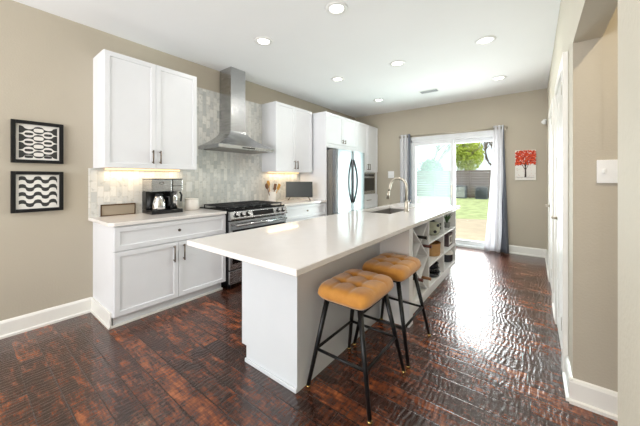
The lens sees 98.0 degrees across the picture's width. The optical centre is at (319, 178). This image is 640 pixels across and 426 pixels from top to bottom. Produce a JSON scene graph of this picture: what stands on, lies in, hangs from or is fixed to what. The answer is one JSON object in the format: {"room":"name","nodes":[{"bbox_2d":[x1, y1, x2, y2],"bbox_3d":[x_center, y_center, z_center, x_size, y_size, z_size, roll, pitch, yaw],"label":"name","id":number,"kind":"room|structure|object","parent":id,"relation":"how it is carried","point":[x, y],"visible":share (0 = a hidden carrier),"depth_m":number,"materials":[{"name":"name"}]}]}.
{"room":"kitchen","nodes":[
{"label":"kitchen","id":0,"kind":"room"},
{"bbox_2d":[0,0,354,320],"bbox_3d":[-1.926,-0.095,3.198,0.150,2.750,9.230,0,0,37],"label":"wall","id":1,"kind":"structure","parent":0,"point":[46,59],"depth_m":2.49,"materials":[{"name":"beige paint"}]},
{"bbox_2d":[10,119,63,163],"bbox_3d":[-2.426,-0.312,2.393,0.036,0.355,0.320,0,0,37],"label":"framed print","id":2,"kind":"object","parent":1,"relation":"attached to","point":[30,141],"visible":1,"depth_m":2.38,"materials":[{"name":"black metal"}]},
{"bbox_2d":[10,171,63,212],"bbox_3d":[-2.426,0.107,2.393,0.036,0.345,0.320,0,0,37],"label":"framed print","id":3,"kind":"object","parent":1,"relation":"attached to","point":[30,191],"visible":1,"depth_m":2.38,"materials":[{"name":"paper"}]},
{"bbox_2d":[0,297,91,339],"bbox_3d":[-3.389,1.211,1.144,0.030,0.138,3.890,0,0,37],"label":"baseboard","id":4,"kind":"structure","parent":1,"relation":"attached to","point":[10,327],"depth_m":2.42,"materials":[{"name":"white paint"}]},
{"bbox_2d":[93,49,196,170],"bbox_3d":[-1.798,-0.634,2.941,0.366,1.082,0.874,0,0,37],"label":"upper cabinet","id":5,"kind":"object","parent":1,"relation":"attached to","point":[145,113],"visible":1,"depth_m":2.75,"materials":[{"name":"white paint"}]},
{"bbox_2d":[88,87,299,216],"bbox_3d":[-1.298,-0.385,3.884,0.012,1.570,3.053,0,0,37],"label":"backsplash","id":6,"kind":"structure","parent":1,"relation":"attached to","point":[219,176],"depth_m":3.68,"materials":[{"name":"tile"}]},
{"bbox_2d":[186,182,191,191],"bbox_3d":[-1.620,0.095,3.446,0.008,0.120,0.075,0,0,37],"label":"outlet","id":7,"kind":"object","parent":6,"relation":"attached to","point":[188,184],"visible":1,"depth_m":3.44,"materials":[{"name":"white plastic"}]},
{"bbox_2d":[198,67,273,153],"bbox_3d":[-1.104,-0.921,3.746,0.462,1.098,0.874,0,0,37],"label":"range hood","id":8,"kind":"object","parent":1,"relation":"attached to","point":[232,136],"visible":1,"depth_m":3.69,"materials":[{"name":"metal"}]},
{"bbox_2d":[261,101,311,173],"bbox_3d":[-0.516,-0.636,4.611,0.366,1.077,0.861,0,0,37],"label":"upper cabinet","id":9,"kind":"object","parent":1,"relation":"attached to","point":[286,129],"visible":1,"depth_m":4.37,"materials":[{"name":"white paint"}]},
{"bbox_2d":[13,0,560,117],"bbox_3d":[0.216,-1.520,1.555,5.550,0.100,9.230,0,0,37],"label":"ceiling","id":10,"kind":"structure","parent":0,"point":[311,46],"depth_m":2.95,"materials":[{"name":"paint"}]},
{"bbox_2d":[254,36,272,45],"bbox_3d":[-0.601,-1.465,2.963,0.196,0.010,0.196,0,0,37],"label":"recessed light","id":11,"kind":"object","parent":10,"relation":"in","point":[263,41],"visible":1,"depth_m":2.95,"materials":[{"name":"white plastic"}]},
{"bbox_2d":[258,39,268,43],"bbox_3d":[-0.601,-1.466,2.963,0.119,0.003,0.119,0,0,38],"label":"diffuser","id":12,"kind":"object","parent":11,"relation":"attached to","point":[260,41],"depth_m":2.96,"materials":[{"name":"white plastic"}]},
{"bbox_2d":[325,1,347,14],"bbox_3d":[0.141,-1.465,2.394,0.196,0.010,0.196,0,0,37],"label":"recessed light","id":13,"kind":"object","parent":10,"relation":"in","point":[336,7],"visible":1,"depth_m":2.38,"materials":[{"name":"white plastic"}]},
{"bbox_2d":[330,5,342,12],"bbox_3d":[0.141,-1.466,2.394,0.119,0.003,0.119,0,0,38],"label":"diffuser","id":14,"kind":"object","parent":13,"relation":"attached to","point":[333,8],"depth_m":2.40,"materials":[{"name":"white plastic"}]},
{"bbox_2d":[331,77,343,81],"bbox_3d":[0.261,-1.465,4.085,0.196,0.010,0.196,0,0,37],"label":"recessed light","id":15,"kind":"object","parent":10,"relation":"in","point":[336,79],"visible":1,"depth_m":4.08,"materials":[{"name":"white plastic"}]},
{"bbox_2d":[390,60,404,66],"bbox_3d":[0.983,-1.465,3.531,0.196,0.010,0.196,0,0,37],"label":"recessed light","id":16,"kind":"object","parent":10,"relation":"in","point":[396,63],"visible":1,"depth_m":3.52,"materials":[{"name":"white plastic"}]},
{"bbox_2d":[419,88,439,93],"bbox_3d":[1.821,-1.464,4.640,0.300,0.012,0.160,0,0,37],"label":"ceiling vent","id":17,"kind":"object","parent":10,"relation":"in","point":[434,89],"visible":1,"depth_m":4.63,"materials":[{"name":"white plastic"}]},
{"bbox_2d":[475,35,496,44],"bbox_3d":[1.752,-1.465,2.941,0.196,0.010,0.196,0,0,37],"label":"recessed light","id":18,"kind":"object","parent":10,"relation":"in","point":[484,40],"visible":1,"depth_m":2.93,"materials":[{"name":"white plastic"}]},
{"bbox_2d":[479,38,491,42],"bbox_3d":[1.752,-1.466,2.941,0.119,0.003,0.119,0,0,38],"label":"diffuser","id":19,"kind":"object","parent":18,"relation":"attached to","point":[481,40],"depth_m":2.94,"materials":[{"name":"white plastic"}]},
{"bbox_2d":[491,75,506,80],"bbox_3d":[2.599,-1.465,4.044,0.196,0.010,0.196,0,0,37],"label":"recessed light","id":20,"kind":"object","parent":10,"relation":"in","point":[496,78],"visible":1,"depth_m":4.04,"materials":[{"name":"white plastic"}]},
{"bbox_2d":[0,246,617,425],"bbox_3d":[0.216,1.310,1.555,5.550,0.060,9.230,0,0,37],"label":"floor","id":21,"kind":"structure","parent":0,"point":[492,355],"depth_m":1.86,"materials":[{"name":"brown wood"}]},
{"bbox_2d":[91,214,225,329],"bbox_3d":[-1.637,0.841,2.928,0.636,0.879,1.100,0,0,37],"label":"base cabinet","id":22,"kind":"object","parent":21,"relation":"on","point":[142,270],"visible":1,"depth_m":2.61,"materials":[{"name":"white paint"}]},
{"bbox_2d":[88,208,226,226],"bbox_3d":[-1.650,0.385,2.929,0.614,0.030,1.109,0,0,37],"label":"countertop","id":23,"kind":"structure","parent":22,"relation":"on","point":[138,218],"depth_m":2.69,"materials":[{"name":"white stone"}]},
{"bbox_2d":[100,203,135,216],"bbox_3d":[-2.064,0.312,2.851,0.016,0.115,0.300,0,0,37],"label":"sign","id":24,"kind":"object","parent":23,"relation":"on","point":[125,208],"visible":0.99,"depth_m":2.84,"materials":[{"name":"brown wood"}]},
{"bbox_2d":[142,179,182,214],"bbox_3d":[-1.727,0.182,3.060,0.254,0.374,0.322,0,0,37],"label":"coffee maker","id":25,"kind":"object","parent":23,"relation":"on","point":[159,196],"visible":1,"depth_m":2.98,"materials":[{"name":"black plastic"}]},
{"bbox_2d":[185,198,198,209],"bbox_3d":[-1.542,0.298,3.345,0.158,0.142,0.158,0,0,37],"label":"canister","id":26,"kind":"object","parent":23,"relation":"on","point":[190,203],"visible":0.98,"depth_m":3.28,"materials":[{"name":"white ceramic"}]},
{"bbox_2d":[200,200,287,288],"bbox_3d":[-0.976,0.801,3.697,0.710,0.957,0.913,0,0,37],"label":"range","id":27,"kind":"object","parent":21,"relation":"on","point":[242,215],"visible":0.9,"depth_m":3.39,"materials":[{"name":"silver metal"}]},
{"bbox_2d":[200,204,284,211],"bbox_3d":[-1.016,0.364,3.727,0.610,0.019,0.913,0,0,38],"label":"cooktop","id":28,"kind":"object","parent":27,"relation":"in","point":[229,208],"depth_m":3.46,"materials":[{"name":"black metal"}]},
{"bbox_2d":[284,202,325,222],"bbox_3d":[-0.430,0.836,4.501,0.636,0.889,1.018,0,0,37],"label":"base cabinet","id":29,"kind":"object","parent":21,"relation":"on","point":[306,211],"visible":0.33,"depth_m":4.31,"materials":[{"name":"white paint"}]},
{"bbox_2d":[276,199,326,205],"bbox_3d":[-0.438,0.375,4.509,0.614,0.030,1.017,0,0,37],"label":"countertop","id":30,"kind":"structure","parent":29,"relation":"on","point":[292,202],"depth_m":4.45,"materials":[{"name":"white stone"}]},
{"bbox_2d":[268,191,275,201],"bbox_3d":[-0.752,0.279,4.359,0.136,0.162,0.136,0,0,37],"label":"utensil crock","id":31,"kind":"object","parent":30,"relation":"on","point":[272,197],"visible":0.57,"depth_m":4.30,"materials":[{"name":"white ceramic"}]},
{"bbox_2d":[286,182,312,199],"bbox_3d":[-0.347,0.201,4.640,0.444,0.313,0.119,0,0,0],"label":"television","id":32,"kind":"object","parent":30,"relation":"on","point":[293,189],"visible":1,"depth_m":4.63,"materials":[{"name":"black plastic"}]},
{"bbox_2d":[300,111,356,215],"bbox_3d":[0.202,0.061,5.325,0.636,2.437,1.055,0,0,37],"label":"tall cabinet","id":33,"kind":"object","parent":21,"relation":"on","point":[329,130],"visible":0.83,"depth_m":4.88,"materials":[{"name":"white paint"}]},
{"bbox_2d":[327,149,363,215],"bbox_3d":[0.307,0.380,5.263,0.819,1.800,1.005,0,0,37],"label":"refrigerator","id":34,"kind":"object","parent":21,"relation":"on","point":[345,168],"visible":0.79,"depth_m":4.85,"materials":[{"name":"grey metal"}]},
{"bbox_2d":[242,210,455,393],"bbox_3d":[0.652,0.840,2.899,0.805,0.880,2.947,0,0,37],"label":"kitchen island","id":35,"kind":"object","parent":21,"relation":"on","point":[281,312],"visible":0.66,"depth_m":1.89,"materials":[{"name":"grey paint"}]},
{"bbox_2d":[187,203,459,276],"bbox_3d":[0.574,0.385,2.736,0.890,0.030,3.360,0,0,37],"label":"island countertop","id":36,"kind":"structure","parent":35,"relation":"on","point":[296,248],"depth_m":1.76,"materials":[{"name":"white stone"}]},
{"bbox_2d":[371,208,403,213],"bbox_3d":[0.849,0.504,3.369,0.379,0.207,0.844,0,0,37],"label":"sink","id":37,"kind":"object","parent":36,"relation":"in","point":[390,210],"visible":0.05,"depth_m":3.74,"materials":[{"name":"grey metal"}]},
{"bbox_2d":[386,177,410,211],"bbox_3d":[0.921,0.172,3.273,0.283,0.394,0.134,0,0,37],"label":"faucet","id":38,"kind":"object","parent":36,"relation":"on","point":[406,202],"visible":0.99,"depth_m":3.18,"materials":[{"name":"silver metal"}]},
{"bbox_2d":[380,210,455,327],"bbox_3d":[1.208,0.840,3.188,0.274,0.880,1.810,0,0,38],"label":"shelf","id":39,"kind":"object","parent":35,"relation":"attached to","point":[407,243],"depth_m":2.67,"materials":[{"name":"white paint"}]},
{"bbox_2d":[417,235,426,239],"bbox_3d":[0.885,0.554,2.705,0.300,0.074,0.074,0,0,37],"label":"wine bottle","id":40,"kind":"object","parent":35,"relation":"in","point":[418,236],"visible":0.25,"depth_m":2.63,"materials":[{"name":"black glass"}]},
{"bbox_2d":[421,276,430,280],"bbox_3d":[0.964,0.978,2.809,0.300,0.074,0.074,0,0,37],"label":"wine bottle","id":41,"kind":"object","parent":35,"relation":"in","point":[422,277],"visible":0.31,"depth_m":2.73,"materials":[{"name":"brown glass"}]},
{"bbox_2d":[429,270,439,277],"bbox_3d":[1.260,1.085,3.231,0.258,0.047,0.258,0,0,0],"label":"pan","id":42,"kind":"object","parent":35,"relation":"on","point":[432,275],"visible":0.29,"depth_m":3.12,"materials":[{"name":"metal"}]},
{"bbox_2d":[429,266,439,272],"bbox_3d":[1.261,1.038,3.231,0.245,0.043,0.243,0,0,-1],"label":"pan","id":43,"kind":"object","parent":42,"relation":"on","point":[436,270],"visible":0.3,"depth_m":3.13,"materials":[{"name":"metal"}]},
{"bbox_2d":[429,261,438,268],"bbox_3d":[1.264,0.990,3.231,0.230,0.052,0.222,0,0,-2],"label":"pan","id":44,"kind":"object","parent":43,"relation":"on","point":[435,265],"visible":0.3,"depth_m":3.13,"materials":[{"name":"metal"}]},
{"bbox_2d":[429,220,440,234],"bbox_3d":[1.307,0.551,3.251,0.203,0.196,0.204,0,0,-13],"label":"box","id":45,"kind":"object","parent":35,"relation":"on","point":[434,227],"visible":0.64,"depth_m":3.17,"materials":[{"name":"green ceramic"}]},
{"bbox_2d":[429,240,440,256],"bbox_3d":[1.298,0.809,3.271,0.234,0.150,0.234,0,0,37],"label":"wicker basket","id":46,"kind":"object","parent":35,"relation":"on","point":[434,251],"visible":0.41,"depth_m":3.17,"materials":[{"name":"brown wicker"}]},
{"bbox_2d":[429,233,443,243],"bbox_3d":[1.191,0.660,3.157,0.262,0.020,0.578,0,0,38],"label":"shelf","id":47,"kind":"object","parent":35,"relation":"attached to","point":[432,238],"depth_m":3.14,"materials":[{"name":"white paint"}]},
{"bbox_2d":[429,253,443,266],"bbox_3d":[1.191,0.895,3.157,0.262,0.020,0.578,0,0,38],"label":"shelf","id":48,"kind":"object","parent":35,"relation":"attached to","point":[432,260],"depth_m":3.09,"materials":[{"name":"white paint"}]},
{"bbox_2d":[444,214,450,227],"bbox_3d":[1.706,0.549,3.712,0.116,0.201,0.136,0,0,15],"label":"potted plant","id":49,"kind":"object","parent":35,"relation":"on","point":[446,224],"visible":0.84,"depth_m":3.70,"materials":[{"name":"green plant"}]},
{"bbox_2d":[444,232,451,246],"bbox_3d":[1.674,0.802,3.751,0.170,0.164,0.230,0,0,37],"label":"picture frame","id":50,"kind":"object","parent":35,"relation":"on","point":[448,236],"visible":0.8,"depth_m":3.64,"materials":[{"name":"brown wood"}]},
{"bbox_2d":[444,250,452,261],"bbox_3d":[1.704,1.017,3.772,0.192,0.184,0.192,0,0,37],"label":"stock pot","id":51,"kind":"object","parent":35,"relation":"on","point":[448,257],"visible":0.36,"depth_m":3.69,"materials":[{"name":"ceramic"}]},
{"bbox_2d":[444,226,454,234],"bbox_3d":[1.565,0.660,3.645,0.262,0.020,0.607,0,0,38],"label":"shelf","id":52,"kind":"object","parent":35,"relation":"attached to","point":[446,230],"depth_m":3.60,"materials":[{"name":"white paint"}]},
{"bbox_2d":[444,243,454,253],"bbox_3d":[1.565,0.895,3.645,0.262,0.020,0.607,0,0,38],"label":"shelf","id":53,"kind":"object","parent":35,"relation":"attached to","point":[446,249],"depth_m":3.59,"materials":[{"name":"white paint"}]},
{"bbox_2d":[306,269,405,424],"bbox_3d":[0.240,0.960,1.776,0.447,0.641,0.507,0,0,37],"label":"bar stool","id":54,"kind":"object","parent":21,"relation":"on","point":[357,290],"visible":1,"depth_m":1.69,"materials":[{"name":"orange fabric"}]},
{"bbox_2d":[357,122,377,208],"bbox_3d":[0.805,0.061,6.111,0.636,2.437,0.923,0,0,37],"label":"tall cabinet","id":55,"kind":"object","parent":21,"relation":"on","point":[367,135],"visible":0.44,"depth_m":6.01,"materials":[{"name":"white paint"}]},
{"bbox_2d":[364,173,374,193],"bbox_3d":[0.778,0.094,6.071,0.563,0.458,0.770,0,0,37],"label":"microwave","id":56,"kind":"object","parent":55,"relation":"in","point":[369,178],"visible":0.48,"depth_m":5.98,"materials":[{"name":"metal"}]},
{"bbox_2d":[353,253,430,368],"bbox_3d":[0.579,0.960,2.208,0.447,0.641,0.507,0,0,37],"label":"bar stool","id":57,"kind":"object","parent":21,"relation":"on","point":[397,267],"visible":0.94,"depth_m":2.10,"materials":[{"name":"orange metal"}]},
{"bbox_2d":[355,88,546,248],"bbox_3d":[3.036,-0.095,5.107,5.400,2.750,0.160,0,0,37],"label":"wall","id":58,"kind":"structure","parent":0,"point":[523,113],"depth_m":4.83,"materials":[{"name":"beige paint"}]},
{"bbox_2d":[388,171,393,177],"bbox_3d":[1.564,-0.095,6.124,0.135,0.150,0.018,0,0,37],"label":"light switch","id":59,"kind":"object","parent":58,"relation":"attached to","point":[390,173],"visible":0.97,"depth_m":6.12,"materials":[{"name":"white plastic"}]},
{"bbox_2d":[410,130,492,249],"bbox_3d":[2.575,0.220,5.426,1.640,2.180,0.175,0,0,37],"label":"door","id":60,"kind":"structure","parent":58,"relation":"in","point":[479,136],"depth_m":5.39,"materials":[{"name":"white plastic"}]},
{"bbox_2d":[398,126,507,138],"bbox_3d":[2.458,-0.871,5.372,1.944,0.072,0.122,0,0,37],"label":"curtain rod","id":61,"kind":"object","parent":58,"relation":"attached to","point":[505,127],"visible":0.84,"depth_m":5.21,"materials":[{"name":"silver metal"}]},
{"bbox_2d":[400,134,410,202],"bbox_3d":[1.792,0.169,5.827,0.099,2.198,0.249,0,0,-43],"label":"curtain","id":62,"kind":"object","parent":61,"relation":"hanging from","point":[405,151],"visible":0.53,"depth_m":5.83,"materials":[{"name":"white fabric"}]},
{"bbox_2d":[484,125,508,253],"bbox_3d":[3.070,0.169,4.848,0.369,2.198,0.096,0,0,41],"label":"curtain","id":63,"kind":"object","parent":61,"relation":"hanging from","point":[496,237],"visible":1,"depth_m":4.82,"materials":[{"name":"white fabric"}]},
{"bbox_2d":[515,150,535,179],"bbox_3d":[3.450,-0.234,4.667,0.289,0.503,0.032,0,0,37],"label":"canvas painting","id":64,"kind":"object","parent":58,"relation":"attached to","point":[525,160],"visible":1,"depth_m":4.65,"materials":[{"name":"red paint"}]},
{"bbox_2d":[509,245,546,257],"bbox_3d":[3.447,1.211,4.672,0.580,0.138,0.030,0,0,37],"label":"baseboard","id":65,"kind":"structure","parent":58,"relation":"attached to","point":[528,251],"depth_m":4.65,"materials":[{"name":"white paint"}]},
{"bbox_2d":[547,0,639,425],"bbox_3d":[1.018,-0.095,0.933,0.120,2.750,8.920,0,0,37],"label":"wall","id":66,"kind":"structure","parent":0,"point":[628,10],"depth_m":0.70,"materials":[{"name":"paint"}]},
{"bbox_2d":[546,114,551,290],"bbox_3d":[2.623,0.265,3.175,0.061,2.010,0.689,0,0,37],"label":"door","id":67,"kind":"structure","parent":66,"relation":"in","point":[550,204],"depth_m":3.22,"materials":[{"name":"white paint"}]},
{"bbox_2d":[548,98,553,302],"bbox_3d":[2.640,0.225,3.168,0.028,2.110,0.860,0,0,37],"label":"trim","id":68,"kind":"structure","parent":66,"relation":"attached to","point":[551,110],"depth_m":2.83,"materials":[{"name":"white paint"}]},
{"bbox_2d":[551,78,561,351],"bbox_3d":[1.850,0.265,2.167,0.061,2.010,0.709,0,0,37],"label":"door","id":69,"kind":"structure","parent":66,"relation":"in","point":[559,94],"depth_m":2.11,"materials":[{"name":"white paint"}]},
{"bbox_2d":[545,250,572,401],"bbox_3d":[0.959,1.211,0.979,0.030,0.138,8.920,0,0,37],"label":"baseboard","id":70,"kind":"structure","parent":66,"relation":"attached to","point":[568,373],"depth_m":1.72,"materials":[{"name":"white paint"}]},
{"bbox_2d":[554,51,567,372],"bbox_3d":[1.867,0.225,2.160,0.028,2.110,0.880,0,0,37],"label":"trim","id":71,"kind":"structure","parent":66,"relation":"attached to","point":[563,68],"depth_m":1.82,"materials":[{"name":"white paint"}]},
{"bbox_2d":[573,5,617,391],"bbox_3d":[2.173,-0.095,1.123,1.720,2.750,0.122,0,0,37],"label":"wall","id":72,"kind":"structure","parent":0,"point":[595,61],"depth_m":1.54,"materials":[{"name":"beige paint"}]},
{"bbox_2d":[569,377,617,420],"bbox_3d":[2.120,1.211,1.068,1.737,0.138,0.030,0,0,37],"label":"baseboard","id":73,"kind":"structure","parent":72,"relation":"attached to","point":[602,401],"depth_m":1.53,"materials":[{"name":"white paint"}]},
{"bbox_2d":[597,160,617,182],"bbox_3d":[1.572,-0.041,1.496,0.117,0.126,0.018,0,0,37],"label":"light switch","id":74,"kind":"object","parent":72,"relation":"attached to","point":[607,170],"visible":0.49,"depth_m":1.51,"materials":[{"name":"white plastic"}]},
{"label":"outside","id":75,"kind":"structure","parent":0,"visible":0},
{"bbox_2d":[416,189,488,219],"bbox_3d":[18.106,1.460,27.703,55.000,0.240,54.000,0,0,37],"label":"lawn","id":76,"kind":"structure","parent":75,"point":[470,208],"depth_m":14.61,"materials":[{"name":"green plant"}]},
{"bbox_2d":[416,158,444,175],"bbox_3d":[9.573,-0.236,24.093,3.036,3.160,1.999,0,0,12],"label":"tree","id":77,"kind":"object","parent":76,"relation":"on","point":[428,165],"visible":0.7,"depth_m":23.67,"materials":[{"name":"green plant"}]},
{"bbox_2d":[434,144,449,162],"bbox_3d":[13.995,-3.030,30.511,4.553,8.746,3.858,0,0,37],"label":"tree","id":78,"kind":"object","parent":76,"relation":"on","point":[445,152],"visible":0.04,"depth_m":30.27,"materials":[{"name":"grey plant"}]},
{"bbox_2d":[416,170,490,197],"bbox_3d":[11.001,0.350,19.264,26.000,1.980,0.100,0,0,37],"label":"wooden fence","id":79,"kind":"object","parent":76,"relation":"on","point":[472,179],"visible":0.23,"depth_m":20.56,"materials":[{"name":"grey wood"}]},
{"bbox_2d":[456,185,466,198],"bbox_3d":[9.810,0.890,19.437,0.756,0.900,0.615,0,0,37],"label":"air conditioner","id":80,"kind":"object","parent":76,"relation":"on","point":[461,190],"visible":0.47,"depth_m":19.16,"materials":[{"name":"grey metal"}]},
{"bbox_2d":[456,187,464,196],"bbox_3d":[9.630,0.910,19.203,0.651,0.660,0.025,0,0,38],"label":"grille","id":81,"kind":"object","parent":80,"relation":"attached to","point":[460,191],"depth_m":19.16,"materials":[{"name":"white plastic"}]},
{"bbox_2d":[456,142,484,169],"bbox_3d":[12.345,-1.128,23.275,2.625,4.949,2.617,0,0,-35],"label":"tree","id":82,"kind":"object","parent":76,"relation":"on","point":[473,155],"visible":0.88,"depth_m":22.70,"materials":[{"name":"green plant"}]},
{"bbox_2d":[475,187,487,198],"bbox_3d":[10.841,0.930,18.646,0.684,0.820,0.615,0,0,37],"label":"air conditioner","id":83,"kind":"object","parent":76,"relation":"on","point":[480,192],"visible":0.99,"depth_m":18.42,"materials":[{"name":"grey metal"}]},
{"bbox_2d":[476,193,485,197],"bbox_3d":[10.662,0.940,18.412,0.589,0.600,0.025,0,0,38],"label":"grille","id":84,"kind":"object","parent":83,"relation":"attached to","point":[478,195],"depth_m":18.41,"materials":[{"name":"metal"}]},
{"bbox_2d":[479,141,492,165],"bbox_3d":[14.536,-2.444,23.229,3.591,7.604,3.015,0,0,37],"label":"tree","id":85,"kind":"object","parent":76,"relation":"on","point":[485,144],"visible":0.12,"depth_m":23.67,"materials":[{"name":"grey plant"}]},
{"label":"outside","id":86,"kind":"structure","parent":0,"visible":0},
{"bbox_2d":[456,219,486,241],"bbox_3d":[4.314,1.363,7.265,14.000,0.075,4.801,0,0,37],"label":"patio","id":87,"kind":"structure","parent":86,"point":[466,229],"depth_m":7.29,"materials":[{"name":"beige concrete"}]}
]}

